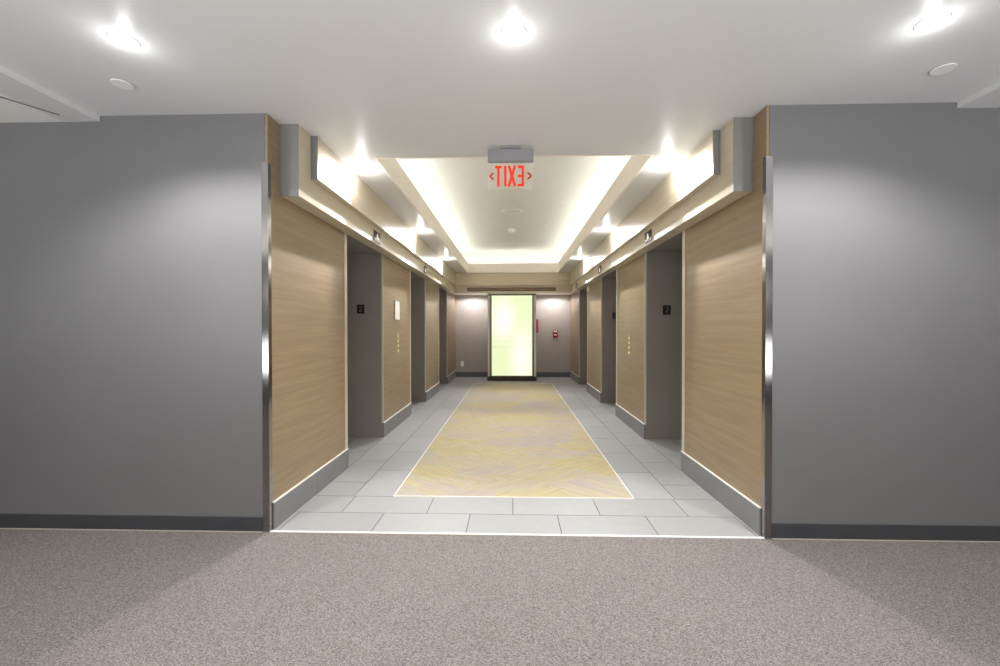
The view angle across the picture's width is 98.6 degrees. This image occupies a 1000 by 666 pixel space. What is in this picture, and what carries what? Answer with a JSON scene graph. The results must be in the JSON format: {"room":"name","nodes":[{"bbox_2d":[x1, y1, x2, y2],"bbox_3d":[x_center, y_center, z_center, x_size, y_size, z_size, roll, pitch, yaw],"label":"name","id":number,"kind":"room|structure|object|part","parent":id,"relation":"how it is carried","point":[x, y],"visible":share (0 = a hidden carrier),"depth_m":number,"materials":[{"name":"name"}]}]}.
{"room":"lobby","nodes":[
{"label":"lobby","id":0,"kind":"room"},
{"bbox_2d":[0,113,266,516],"bbox_3d":[-3.307,-0.198,2.853,3.620,2.950,0.100,0,1,2],"label":"wall","id":1,"kind":"structure","parent":0,"point":[131,245],"depth_m":2.78,"materials":[{"name":"grey paint"}]},
{"bbox_2d":[0,513,262,530],"bbox_3d":[-3.319,1.226,2.811,3.596,0.092,0.010,0,1,2],"label":"baseboard","id":2,"kind":"structure","parent":1,"relation":"attached to","point":[50,521],"depth_m":2.78,"materials":[{"name":"plastic"}]},
{"bbox_2d":[0,528,262,532],"bbox_3d":[-3.319,1.275,2.810,3.596,0.006,0.012,0,1,2],"label":"trim","id":3,"kind":"structure","parent":1,"relation":"attached to","point":[0,528],"depth_m":2.78,"materials":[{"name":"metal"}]},
{"bbox_2d":[261,162,272,531],"bbox_3d":[-1.499,0.094,2.767,0.043,2.364,0.038,0,1,2],"label":"guard","id":4,"kind":"object","parent":1,"relation":"attached to","point":[265,166],"visible":1,"depth_m":2.75,"materials":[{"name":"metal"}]},
{"bbox_2d":[347,234,445,436],"bbox_3d":[-1.741,-0.234,7.958,0.792,2.970,7.802,0,1,2],"label":"wall","id":5,"kind":"structure","parent":0,"point":[363,269],"depth_m":5.18,"materials":[{"name":"grey paint"}]},
{"bbox_2d":[357,305,363,313],"bbox_3d":[-1.675,-0.287,5.168,0.090,0.110,0.012,0,1,2],"label":"number sign","id":6,"kind":"object","parent":5,"relation":"attached to","point":[360,308],"visible":1,"depth_m":5.16,"materials":[{"name":"black plastic"}]},
{"bbox_2d":[280,124,453,292],"bbox_3d":[-1.300,-1.194,6.749,0.127,0.480,7.735,0,1,2],"label":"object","id":7,"kind":"structure","parent":5,"relation":"attached to","point":[297,186],"depth_m":3.25,"materials":[{"name":"beige paint"}]},
{"bbox_2d":[374,230,380,243],"bbox_3d":[-1.298,-1.014,4.547,0.010,0.110,0.210,0,1,2],"label":"indicator","id":8,"kind":"object","parent":5,"relation":"attached to","point":[377,236],"visible":1,"depth_m":4.54,"materials":[{"name":"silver metal"}]},
{"bbox_2d":[311,136,455,285],"bbox_3d":[-1.210,-1.282,6.811,0.051,0.307,7.505,0,1,2],"label":"trim","id":9,"kind":"structure","parent":5,"relation":"attached to","point":[328,170],"depth_m":4.00,"materials":[{"name":"white paint"}]},
{"bbox_2d":[381,254,410,422],"bbox_3d":[-1.390,-0.166,5.873,0.030,2.490,1.416,0,1,2],"label":"wood panel","id":10,"kind":"object","parent":5,"relation":"attached to","point":[395,278],"visible":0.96,"depth_m":5.63,"materials":[{"name":"brown wood"}]},
{"bbox_3d":[-1.415,0.070,5.175,0.020,2.030,0.015,0,1,2],"label":"edge trim","id":11,"kind":"part","parent":10,"relation":"part of","materials":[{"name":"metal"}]},
{"bbox_2d":[394,300,399,319],"bbox_3d":[-1.384,-0.307,5.794,0.012,0.265,0.255,0,1,2],"label":"frame","id":12,"kind":"object","parent":10,"relation":"attached to","point":[396,302],"visible":1,"depth_m":5.75,"materials":[{"name":"metal"}]},
{"bbox_3d":[-1.389,1.075,5.885,0.030,0.008,1.404,0,1,2],"label":"trim","id":13,"kind":"part","parent":10,"relation":"part of","materials":[{"name":"silver metal"}]},
{"bbox_2d":[397,332,398,353],"bbox_3d":[-1.384,0.140,5.840,0.010,0.300,0.052,0,1,2],"label":"station","id":14,"kind":"object","parent":10,"relation":"attached to","point":[397,332],"visible":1,"depth_m":5.82,"materials":[{"name":"gold metal"}]},
{"bbox_3d":[-1.374,0.058,6.554,0.020,2.030,0.058,0,1,2],"label":"edge trim","id":15,"kind":"part","parent":10,"relation":"part of","materials":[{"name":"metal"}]},
{"bbox_2d":[382,403,411,436],"bbox_3d":[-1.390,1.164,5.885,0.031,0.170,1.402,0,1,2],"label":"baseboard","id":16,"kind":"structure","parent":5,"relation":"attached to","point":[388,426],"depth_m":5.73,"materials":[{"name":"grey tile"}]},
{"bbox_2d":[424,279,439,391],"bbox_3d":[-1.315,-0.188,8.402,0.030,2.490,1.416,0,1,2],"label":"wood panel","id":17,"kind":"object","parent":5,"relation":"attached to","point":[431,291],"visible":0.88,"depth_m":8.27,"materials":[{"name":"brown wood"}]},
{"bbox_3d":[-1.340,0.048,7.704,0.020,2.030,0.015,0,1,2],"label":"edge trim","id":18,"kind":"part","parent":17,"relation":"part of","materials":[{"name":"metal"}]},
{"bbox_2d":[425,383,439,401],"bbox_3d":[-1.315,1.142,8.413,0.031,0.170,1.402,0,1,2],"label":"baseboard","id":19,"kind":"structure","parent":5,"relation":"attached to","point":[435,389],"depth_m":8.30,"materials":[{"name":"grey tile"}]},
{"bbox_2d":[446,371,455,383],"bbox_3d":[-1.238,1.119,10.997,0.031,0.170,1.512,0,1,2],"label":"baseboard","id":20,"kind":"structure","parent":5,"relation":"attached to","point":[452,376],"depth_m":10.70,"materials":[{"name":"grey tile"}]},
{"bbox_2d":[446,291,455,376],"bbox_3d":[-1.238,-0.211,10.983,0.030,2.490,1.522,0,1,2],"label":"wood panel","id":21,"kind":"object","parent":5,"relation":"attached to","point":[450,297],"visible":0.94,"depth_m":10.79,"materials":[{"name":"brown wood"}]},
{"bbox_3d":[-1.265,0.026,10.232,0.020,2.030,0.015,0,1,2],"label":"edge trim","id":22,"kind":"part","parent":21,"relation":"part of","materials":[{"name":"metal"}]},
{"bbox_2d":[0,377,999,665],"bbox_3d":[0.139,1.299,4.665,10.400,0.080,14.300,0,1,2],"label":"floor","id":23,"kind":"structure","parent":0,"point":[68,597],"depth_m":2.18,"materials":[{"name":"carpet"}]},
{"bbox_2d":[393,383,633,498],"bbox_3d":[0.203,1.239,6.825,1.860,0.008,7.020,0,1,2],"label":"carpet inset","id":24,"kind":"object","parent":23,"relation":"on","point":[502,440],"visible":1,"depth_m":4.42},
{"bbox_2d":[270,530,764,538],"bbox_3d":[0.081,1.279,2.719,3.120,0.014,0.016,0,1,2],"label":"trim","id":25,"kind":"structure","parent":23,"relation":"on","point":[271,530],"depth_m":2.71,"materials":[{"name":"silver metal"}]},
{"bbox_2d":[0,0,999,272],"bbox_3d":[-1.010,-1.686,4.167,8.135,0.620,13.290,0,1,2],"label":"ceiling","id":26,"kind":"structure","parent":0,"point":[370,79],"depth_m":2.34,"materials":[{"name":"white paint"}]},
{"bbox_2d":[0,96,59,114],"bbox_3d":[-3.334,-1.351,1.732,0.012,0.006,2.231,0,1,32],"label":"trim","id":27,"kind":"structure","parent":26,"relation":"attached to","point":[0,96],"depth_m":2.56,"materials":[{"name":"grey laminate"}]},
{"bbox_2d":[109,79,133,89],"bbox_3d":[-2.109,-1.390,2.400,0.105,0.010,0.105,0,1,2],"label":"sprinkler cover","id":28,"kind":"object","parent":26,"relation":"attached to","point":[119,83],"visible":1,"depth_m":2.40,"materials":[{"name":"plastic"}]},
{"bbox_2d":[106,31,140,48],"bbox_3d":[-1.787,-1.385,2.044,0.124,0.015,0.124,0,1,2],"label":"recessed light","id":29,"kind":"object","parent":26,"relation":"in","point":[124,40],"visible":1,"depth_m":2.03,"materials":[{"name":"white plastic"}]},
{"bbox_2d":[488,145,532,186],"bbox_3d":[0.080,-1.245,3.248,0.344,0.320,0.070,0,1,2],"label":"exit sign","id":30,"kind":"object","parent":26,"relation":"hanging from","point":[506,153],"visible":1,"depth_m":3.23,"materials":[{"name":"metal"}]},
{"bbox_2d":[502,209,521,214],"bbox_3d":[0.194,-1.966,6.975,0.330,0.012,0.330,0,1,2],"label":"ceiling speaker","id":31,"kind":"object","parent":26,"relation":"attached to","point":[506,211],"visible":1,"depth_m":6.96,"materials":[{"name":"white plastic"}]},
{"bbox_2d":[504,210,519,213],"bbox_3d":[0.194,-1.967,6.975,0.260,0.003,0.260,0,1,2],"label":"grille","id":32,"kind":"object","parent":31,"relation":"attached to","point":[505,211],"depth_m":6.99,"materials":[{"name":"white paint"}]},
{"bbox_2d":[456,272,569,285],"bbox_3d":[0.311,-1.311,10.494,2.774,0.316,0.050,0,1,2],"label":"trim","id":33,"kind":"structure","parent":26,"relation":"attached to","point":[556,278],"depth_m":10.47,"materials":[{"name":"brown wood"}]},
{"bbox_2d":[373,154,654,272],"bbox_3d":[0.205,-1.549,6.936,2.240,0.226,7.035,0,1,2],"label":"trim","id":34,"kind":"structure","parent":26,"relation":"attached to","point":[635,164],"depth_m":5.30,"materials":[{"name":"beige paint"}]},
{"bbox_2d":[501,23,526,42],"bbox_3d":[0.065,-1.386,1.997,0.124,0.015,0.124,0,1,2],"label":"recessed light","id":35,"kind":"object","parent":26,"relation":"in","point":[513,33],"visible":1,"depth_m":1.98,"materials":[{"name":"white plastic"}]},
{"bbox_2d":[913,12,951,31],"bbox_3d":[1.936,-1.387,1.927,0.124,0.015,0.124,0,1,2],"label":"recessed light","id":36,"kind":"object","parent":26,"relation":"in","point":[931,22],"visible":1,"depth_m":1.92,"materials":[{"name":"white plastic"}]},
{"bbox_2d":[929,63,956,75],"bbox_3d":[2.337,-1.393,2.268,0.105,0.010,0.105,0,1,2],"label":"sprinkler cover","id":37,"kind":"object","parent":26,"relation":"attached to","point":[945,68],"visible":1,"depth_m":2.26,"materials":[{"name":"plastic"}]},
{"bbox_2d":[456,295,569,371],"bbox_3d":[0.349,-0.279,11.748,3.324,2.950,0.100,0,1,2],"label":"wall","id":38,"kind":"structure","parent":0,"point":[552,311],"depth_m":11.69,"materials":[{"name":"grey paint"}]},
{"bbox_2d":[456,372,487,376],"bbox_3d":[-0.751,1.130,11.737,0.920,0.135,0.012,0,1,2],"label":"baseboard","id":39,"kind":"structure","parent":38,"relation":"attached to","point":[458,374],"depth_m":11.73,"materials":[{"name":"grey plastic"}]},
{"bbox_2d":[487,294,536,380],"bbox_3d":[0.312,0.105,11.237,1.236,2.191,0.930,0,1,2],"label":"door","id":40,"kind":"structure","parent":38,"relation":"in","point":[511,317],"depth_m":10.81,"materials":[{"name":"glass"}]},
{"bbox_3d":[-0.269,0.059,11.269,0.050,2.059,0.900,0,1,2],"label":"panel","id":41,"kind":"part","parent":40,"relation":"part of","materials":[{"name":"grey metal"}]},
{"bbox_3d":[-0.232,0.063,10.842,0.048,2.059,0.072,0,1,2],"label":"post","id":42,"kind":"part","parent":40,"relation":"part of","materials":[{"name":"grey metal"}]},
{"bbox_3d":[0.299,-0.964,10.816,1.212,0.045,0.074,0,1,2],"label":"head rail","id":43,"kind":"part","parent":40,"relation":"part of","materials":[{"name":"grey metal"}]},
{"bbox_3d":[0.831,0.063,10.810,0.048,2.059,0.072,0,1,2],"label":"post","id":44,"kind":"part","parent":40,"relation":"part of","materials":[{"name":"grey metal"}]},
{"bbox_3d":[0.893,0.059,11.235,0.050,2.059,0.900,0,1,2],"label":"panel","id":45,"kind":"part","parent":40,"relation":"part of","materials":[{"name":"grey metal"}]},
{"bbox_2d":[536,372,569,376],"bbox_3d":[1.448,1.129,11.672,0.920,0.135,0.012,0,1,2],"label":"baseboard","id":46,"kind":"structure","parent":38,"relation":"attached to","point":[538,374],"depth_m":11.67,"materials":[{"name":"grey plastic"}]},
{"bbox_2d":[553,330,557,336],"bbox_3d":[1.496,0.014,11.636,0.130,0.205,0.062,0,1,2],"label":"fire alarm","id":47,"kind":"object","parent":38,"relation":"attached to","point":[555,332],"visible":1,"depth_m":11.62,"materials":[{"name":"red plastic"}]},
{"bbox_2d":[453,293,572,294],"bbox_3d":[0.330,-1.043,11.136,3.124,0.025,1.110,0,1,2],"label":"ceiling","id":48,"kind":"structure","parent":0,"point":[453,293],"depth_m":11.23,"materials":[{"name":"white paint"}]},
{"bbox_2d":[580,232,681,438],"bbox_3d":[2.210,-0.236,7.840,0.792,2.970,7.802,0,1,2],"label":"doorways","id":49,"kind":"structure","parent":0,"point":[664,268],"depth_m":5.08,"materials":[{"name":"grey paint"}]},
{"bbox_2d":[467,287,555,290],"bbox_3d":[0.277,-1.069,10.520,2.170,0.083,0.006,0,1,2],"label":"air vent","id":50,"kind":"object","parent":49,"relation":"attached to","point":[533,288],"visible":1,"depth_m":10.52,"materials":[{"name":"brown metal"}]},
{"bbox_3d":[0.277,-1.090,10.518,2.154,0.008,0.003,0,1,2],"label":"blade","id":51,"kind":"part","parent":50,"relation":"part of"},
{"bbox_2d":[454,285,571,292],"bbox_3d":[0.313,-1.226,10.550,2.874,0.483,0.060,0,1,2],"label":"trim","id":52,"kind":"structure","parent":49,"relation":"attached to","point":[457,289],"depth_m":10.52,"materials":[{"name":"beige paint"}]},
{"bbox_2d":[570,371,579,383],"bbox_3d":[1.890,1.118,10.904,0.031,0.170,1.512,0,1,2],"label":"baseboard","id":53,"kind":"structure","parent":49,"relation":"attached to","point":[573,376],"depth_m":10.63,"materials":[{"name":"grey tile"}]},
{"bbox_2d":[570,291,579,376],"bbox_3d":[1.888,-0.212,10.890,0.030,2.490,1.522,0,1,2],"label":"wood panel","id":54,"kind":"object","parent":49,"relation":"attached to","point":[575,297],"visible":0.74,"depth_m":10.71,"materials":[{"name":"brown wood"}]},
{"bbox_3d":[1.870,0.024,10.139,0.020,2.030,0.015,0,1,2],"label":"edge trim","id":55,"kind":"part","parent":54,"relation":"part of","materials":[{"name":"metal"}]},
{"bbox_2d":[587,384,601,401],"bbox_3d":[1.813,1.140,8.320,0.031,0.170,1.402,0,1,2],"label":"baseboard","id":56,"kind":"structure","parent":49,"relation":"attached to","point":[591,390],"depth_m":8.16,"materials":[{"name":"grey tile"}]},
{"bbox_2d":[587,278,601,392],"bbox_3d":[1.811,-0.190,8.309,0.030,2.490,1.416,0,1,2],"label":"wood panel","id":57,"kind":"object","parent":49,"relation":"attached to","point":[594,296],"visible":0.8,"depth_m":8.22,"materials":[{"name":"brown wood"}]},
{"bbox_3d":[1.836,0.035,8.989,0.020,2.030,0.058,0,1,2],"label":"edge trim","id":58,"kind":"part","parent":57,"relation":"part of","materials":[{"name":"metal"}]},
{"bbox_3d":[1.795,0.047,7.611,0.020,2.030,0.015,0,1,2],"label":"edge trim","id":59,"kind":"part","parent":57,"relation":"part of","materials":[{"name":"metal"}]},
{"bbox_2d":[615,404,645,438],"bbox_3d":[1.738,1.163,5.792,0.031,0.170,1.402,0,1,2],"label":"baseboard","id":60,"kind":"structure","parent":49,"relation":"attached to","point":[637,426],"depth_m":5.61,"materials":[{"name":"grey tile"}]},
{"bbox_2d":[615,253,646,424],"bbox_3d":[1.736,-0.167,5.780,0.030,2.490,1.416,0,1,2],"label":"wood panel","id":61,"kind":"object","parent":49,"relation":"attached to","point":[631,278],"visible":0.96,"depth_m":5.57,"materials":[{"name":"brown wood"}]},
{"bbox_3d":[1.761,0.057,6.460,0.020,2.030,0.058,0,1,2],"label":"edge trim","id":62,"kind":"part","parent":61,"relation":"part of","materials":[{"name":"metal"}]},
{"bbox_3d":[1.737,1.073,5.792,0.030,0.008,1.404,0,1,2],"label":"trim","id":63,"kind":"part","parent":61,"relation":"part of","materials":[{"name":"silver metal"}]},
{"bbox_3d":[1.720,0.069,5.082,0.020,2.030,0.015,0,1,2],"label":"edge trim","id":64,"kind":"part","parent":61,"relation":"part of","materials":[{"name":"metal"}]},
{"bbox_2d":[570,130,719,284],"bbox_3d":[1.611,-1.283,6.727,0.051,0.307,7.505,0,1,2],"label":"trim","id":65,"kind":"structure","parent":49,"relation":"attached to","point":[701,166],"depth_m":3.96,"materials":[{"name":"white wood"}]},
{"bbox_2d":[645,229,651,243],"bbox_3d":[1.567,-1.021,4.552,0.010,0.110,0.210,0,1,2],"label":"indicator","id":66,"kind":"object","parent":49,"relation":"attached to","point":[648,235],"visible":1,"depth_m":4.53,"materials":[{"name":"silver metal"}]},
{"bbox_2d":[572,117,752,292],"bbox_3d":[1.697,-1.196,6.660,0.127,0.480,7.735,0,1,2],"label":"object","id":67,"kind":"structure","parent":49,"relation":"attached to","point":[734,181],"depth_m":3.13,"materials":[{"name":"beige paint"}]},
{"bbox_2d":[663,305,670,314],"bbox_3d":[1.963,-0.271,5.060,0.090,0.110,0.012,0,1,2],"label":"number sign","id":68,"kind":"object","parent":49,"relation":"attached to","point":[666,308],"visible":1,"depth_m":5.06,"materials":[{"name":"black plastic"}]},
{"bbox_2d":[767,102,999,525],"bbox_3d":[3.470,-0.201,2.652,3.620,2.950,0.100,0,1,2],"label":"wall","id":69,"kind":"structure","parent":0,"point":[886,334],"depth_m":2.63,"materials":[{"name":"grey paint"}]},
{"bbox_2d":[761,156,772,538],"bbox_3d":[1.661,0.092,2.673,0.043,2.364,0.038,0,1,2],"label":"guard","id":70,"kind":"object","parent":69,"relation":"attached to","point":[767,226],"visible":1,"depth_m":2.66,"materials":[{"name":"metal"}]},
{"bbox_2d":[772,523,999,540],"bbox_3d":[3.482,1.222,2.609,3.596,0.092,0.010,0,1,2],"label":"baseboard","id":71,"kind":"structure","parent":69,"relation":"attached to","point":[779,530],"depth_m":2.64,"materials":[{"name":"plastic"}]},
{"bbox_2d":[772,538,999,542],"bbox_3d":[3.482,1.272,2.608,3.596,0.006,0.012,0,1,2],"label":"trim","id":72,"kind":"structure","parent":69,"relation":"attached to","point":[772,538],"depth_m":2.64,"materials":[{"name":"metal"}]},
{"bbox_3d":[-1.874,-0.194,3.460,0.792,2.970,1.198,0,1,2],"label":"wall","id":73,"kind":"structure","parent":0,"visible":0},
{"bbox_2d":[265,114,348,502],"bbox_3d":[-1.464,-0.151,3.401,0.030,2.505,1.302,0,1,2],"label":"wood panel","id":74,"kind":"object","parent":73,"relation":"attached to","point":[309,254],"visible":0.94,"depth_m":3.23,"materials":[{"name":"brown wood"}]},
{"bbox_3d":[-1.462,1.097,3.427,0.030,0.008,1.262,0,1,2],"label":"trim","id":75,"kind":"part","parent":74,"relation":"part of","materials":[{"name":"silver metal"}]},
{"bbox_3d":[-1.449,0.081,4.025,0.020,2.030,0.058,0,1,2],"label":"edge trim","id":76,"kind":"part","parent":74,"relation":"part of","materials":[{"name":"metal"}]},
{"bbox_2d":[273,450,348,528],"bbox_3d":[-1.463,1.186,3.427,0.031,0.170,1.260,0,1,2],"label":"baseboard","id":77,"kind":"structure","parent":73,"relation":"attached to","point":[291,502],"depth_m":3.25,"materials":[{"name":"grey tile"}]},
{"bbox_3d":[2.076,-0.196,3.342,0.792,2.970,1.198,0,1,2],"label":"wall","id":78,"kind":"structure","parent":0,"visible":0},
{"bbox_2d":[681,452,760,535],"bbox_3d":[1.665,1.184,3.334,0.031,0.170,1.260,0,1,2],"label":"baseboard","id":79,"kind":"structure","parent":78,"relation":"attached to","point":[747,512],"depth_m":3.15,"materials":[{"name":"grey tile"}]},
{"bbox_2d":[681,106,768,508],"bbox_3d":[1.663,-0.153,3.308,0.030,2.505,1.302,0,1,2],"label":"wood panel","id":80,"kind":"object","parent":78,"relation":"attached to","point":[722,252],"visible":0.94,"depth_m":3.13,"materials":[{"name":"brown wood"}]},
{"bbox_3d":[1.686,0.079,3.932,0.020,2.030,0.058,0,1,2],"label":"edge trim","id":81,"kind":"part","parent":80,"relation":"part of","materials":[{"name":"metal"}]},
{"bbox_3d":[1.664,1.095,3.334,0.030,0.008,1.262,0,1,2],"label":"trim","id":82,"kind":"part","parent":80,"relation":"part of","materials":[{"name":"silver metal"}]}
]}

